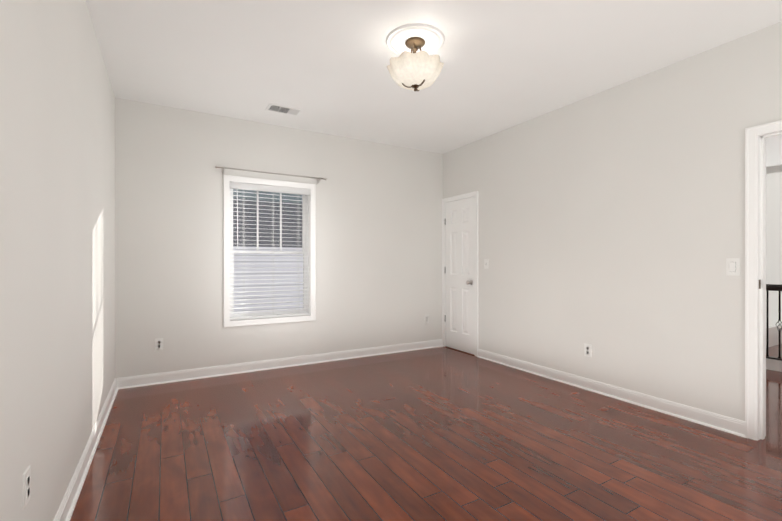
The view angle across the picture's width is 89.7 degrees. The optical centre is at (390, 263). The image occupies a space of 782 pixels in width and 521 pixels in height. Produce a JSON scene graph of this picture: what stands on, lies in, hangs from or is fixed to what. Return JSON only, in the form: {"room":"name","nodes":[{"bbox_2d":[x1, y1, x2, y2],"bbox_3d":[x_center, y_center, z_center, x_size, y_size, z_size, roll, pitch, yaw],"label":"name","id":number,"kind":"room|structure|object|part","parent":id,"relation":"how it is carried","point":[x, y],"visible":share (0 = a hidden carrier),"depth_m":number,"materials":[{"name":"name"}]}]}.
{"room":"empty bedroom","nodes":[
{"label":"empty bedroom","id":0,"kind":"room"},
{"bbox_2d":[0,0,114,520],"bbox_3d":[-1.498,-0.183,1.632,0.160,2.730,4.950,0,0,-30],"label":"wall","id":1,"kind":"structure","parent":0,"point":[57,237],"depth_m":1.63,"materials":[{"name":"beige paint"}]},
{"bbox_2d":[23,465,30,508],"bbox_3d":[-1.224,0.752,1.323,0.007,0.115,0.070,0,0,-30],"label":"electrical outlet","id":2,"kind":"object","parent":1,"relation":"attached to","point":[26,485],"visible":0.98,"depth_m":1.31,"materials":[{"name":"white plastic"}]},
{"bbox_2d":[54,377,121,520],"bbox_3d":[-1.406,1.130,1.662,0.027,0.103,4.670,0,0,-30],"label":"baseboard","id":3,"kind":"structure","parent":1,"relation":"attached to","point":[65,511],"depth_m":2.23,"materials":[{"name":"white wood"}]},
{"bbox_2d":[115,98,442,379],"bbox_3d":[-0.909,-0.185,4.732,3.950,2.730,0.160,0,0,-30],"label":"wall","id":4,"kind":"structure","parent":0,"point":[378,244],"depth_m":4.29,"materials":[{"name":"beige paint"}]},
{"bbox_2d":[155,338,162,349],"bbox_3d":[-2.272,0.795,3.853,0.070,0.115,0.007,0,0,-30],"label":"electrical outlet","id":5,"kind":"object","parent":4,"relation":"attached to","point":[158,343],"visible":1,"depth_m":3.85,"materials":[{"name":"white plastic"}]},
{"bbox_2d":[223,175,315,326],"bbox_3d":[-1.366,-0.127,4.458,1.005,1.603,0.181,0,0,-30],"label":"window","id":6,"kind":"structure","parent":4,"relation":"in","point":[304,250],"depth_m":4.44,"materials":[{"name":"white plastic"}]},
{"bbox_2d":[230,182,309,319],"bbox_3d":[-1.345,-0.129,4.421,0.877,1.475,0.073,0,0,-30],"label":"window blinds","id":7,"kind":"object","parent":6,"relation":"attached to","point":[258,187],"visible":0.81,"depth_m":4.41,"materials":[{"name":"white plastic"}]},
{"bbox_2d":[215,165,326,183],"bbox_3d":[-1.298,-0.970,4.364,1.214,0.071,0.091,0,0,-30],"label":"curtain rod","id":8,"kind":"object","parent":4,"relation":"attached to","point":[317,178],"visible":0.98,"depth_m":4.31,"materials":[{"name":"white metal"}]},
{"bbox_2d":[122,339,442,388],"bbox_3d":[-0.907,1.128,4.626,3.787,0.103,0.027,0,0,-30],"label":"baseboard","id":9,"kind":"structure","parent":4,"relation":"attached to","point":[206,372],"depth_m":4.35,"materials":[{"name":"white wood"}]},
{"bbox_2d":[425,315,428,322],"bbox_3d":[0.498,0.774,5.445,0.070,0.115,0.007,0,0,-30],"label":"electrical outlet","id":10,"kind":"object","parent":4,"relation":"attached to","point":[426,318],"visible":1,"depth_m":5.44,"materials":[{"name":"white plastic"}]},
{"bbox_2d":[70,344,781,520],"bbox_3d":[2.614,1.206,3.529,9.180,0.050,6.740,0,0,-30],"label":"floor","id":11,"kind":"structure","parent":0,"point":[439,434],"depth_m":2.45,"materials":[{"name":"brown wood"}]},
{"bbox_2d":[445,346,474,355],"bbox_3d":[0.937,1.175,5.281,0.062,0.008,0.610,0,0,-30],"label":"threshold","id":12,"kind":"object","parent":11,"relation":"on","point":[460,350],"depth_m":5.25,"materials":[{"name":"brown wood"}]},
{"bbox_2d":[766,284,781,371],"bbox_3d":[4.907,0.708,3.191,0.116,0.945,3.630,0,0,-30],"label":"railing","id":13,"kind":"object","parent":11,"relation":"on","point":[774,363],"visible":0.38,"depth_m":4.32,"materials":[{"name":"black"}]},
{"bbox_2d":[86,0,781,166],"bbox_3d":[2.614,-1.599,3.526,9.180,0.100,6.740,0,0,-30],"label":"ceiling","id":14,"kind":"structure","parent":0,"point":[322,64],"depth_m":2.92,"materials":[{"name":"white paint"}]},
{"bbox_2d":[266,103,302,115],"bbox_3d":[-1.080,-1.546,3.975,0.330,0.011,0.190,0,0,-30],"label":"ceiling vent","id":15,"kind":"object","parent":14,"relation":"in","point":[283,109],"visible":1,"depth_m":3.97,"materials":[{"name":"white metal"}]},
{"bbox_2d":[386,23,444,90],"bbox_3d":[0.169,-1.373,2.744,0.410,0.351,0.410,0,0,-30],"label":"ceiling light","id":16,"kind":"object","parent":14,"relation":"attached to","point":[415,65],"visible":1,"depth_m":2.66,"materials":[{"name":"white glass"}]},
{"bbox_3d":[0.169,-1.308,2.744,0.399,0.148,0.383,0,0,-30],"label":"lamp shade","id":17,"kind":"part","parent":16,"relation":"part of","materials":[{"name":"white glass"}]},
{"bbox_2d":[443,21,781,420],"bbox_3d":[1.984,-0.184,3.540,0.120,2.730,4.790,0,0,-30],"label":"wall","id":18,"kind":"structure","parent":0,"point":[611,226],"depth_m":3.31,"materials":[{"name":"beige paint"}]},
{"bbox_2d":[442,191,477,356],"bbox_3d":[0.912,0.135,5.266,0.021,2.088,0.726,0,0,-30],"label":"trim","id":19,"kind":"structure","parent":18,"relation":"attached to","point":[461,196],"depth_m":5.42,"materials":[{"name":"white wood"}]},
{"bbox_2d":[446,197,474,354],"bbox_3d":[0.933,0.160,5.278,0.035,2.015,0.604,0,0,-30],"label":"closet door","id":20,"kind":"structure","parent":18,"relation":"in","point":[460,272],"depth_m":5.25,"materials":[{"name":"white wood"}]},
{"bbox_2d":[484,259,487,268],"bbox_3d":[1.164,0.010,4.828,0.019,0.115,0.070,0,0,-30],"label":"light switch","id":21,"kind":"object","parent":18,"relation":"attached to","point":[485,263],"visible":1,"depth_m":4.83,"materials":[{"name":"white plastic"}]},
{"bbox_2d":[584,344,591,356],"bbox_3d":[1.837,0.816,3.670,0.007,0.115,0.070,0,0,-30],"label":"electrical outlet","id":22,"kind":"object","parent":18,"relation":"attached to","point":[587,350],"visible":1,"depth_m":3.67,"materials":[{"name":"white plastic"}]},
{"bbox_2d":[477,349,744,437],"bbox_3d":[1.747,1.129,3.805,0.027,0.103,2.631,0,0,-30],"label":"baseboard","id":23,"kind":"structure","parent":18,"relation":"attached to","point":[730,425],"depth_m":3.32,"materials":[{"name":"white wood"}]},
{"bbox_2d":[726,258,739,275],"bbox_3d":[2.373,0.026,2.732,0.012,0.120,0.074,0,0,-30],"label":"light switch","id":24,"kind":"object","parent":18,"relation":"attached to","point":[732,266],"visible":1,"depth_m":2.73,"materials":[{"name":"white plastic"}]},
{"bbox_2d":[745,120,781,440],"bbox_3d":[2.699,0.136,2.296,0.162,2.092,0.934,0,0,-30],"label":"door frame","id":25,"kind":"structure","parent":18,"relation":"attached to","point":[752,134],"depth_m":2.63,"materials":[{"name":"white wood"}]},
{"bbox_2d":[766,172,781,325],"bbox_3d":[6.542,-0.161,5.784,0.120,2.780,6.740,0,0,-30],"label":"wall","id":26,"kind":"structure","parent":0,"point":[773,228],"depth_m":6.33,"materials":[{"name":"paint"}]},
{"bbox_2d":[766,164,781,173],"bbox_3d":[6.447,-1.501,5.729,0.100,0.100,6.500,0,0,-30],"label":"crown molding","id":27,"kind":"structure","parent":26,"relation":"attached to","point":[773,169],"depth_m":6.29,"materials":[{"name":"white wood"}]},
{"bbox_2d":[766,323,781,346],"bbox_3d":[5.154,1.069,5.472,2.600,0.320,0.080,0,0,-30],"label":"wall","id":28,"kind":"structure","parent":0,"point":[773,335],"depth_m":5.61,"materials":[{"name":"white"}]},
{"label":"outside","id":29,"kind":"structure","parent":0,"visible":0},
{"bbox_3d":[-3.129,4.727,8.650,28.000,0.100,8.840,0,0,-30],"label":"ground","id":30,"kind":"structure","parent":29,"visible":0},
{"bbox_2d":[233,198,301,247],"bbox_3d":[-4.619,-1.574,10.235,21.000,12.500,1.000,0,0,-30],"label":"neighbouring house","id":31,"kind":"structure","parent":30,"relation":"on","point":[266,228],"depth_m":11.20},
{"bbox_2d":[233,246,302,313],"bbox_3d":[-3.025,2.118,7.463,15.000,5.120,0.600,0,0,-30],"label":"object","id":32,"kind":"object","parent":30,"relation":"on","point":[238,268],"depth_m":7.88,"materials":[{"name":"grey plastic"}]}
]}

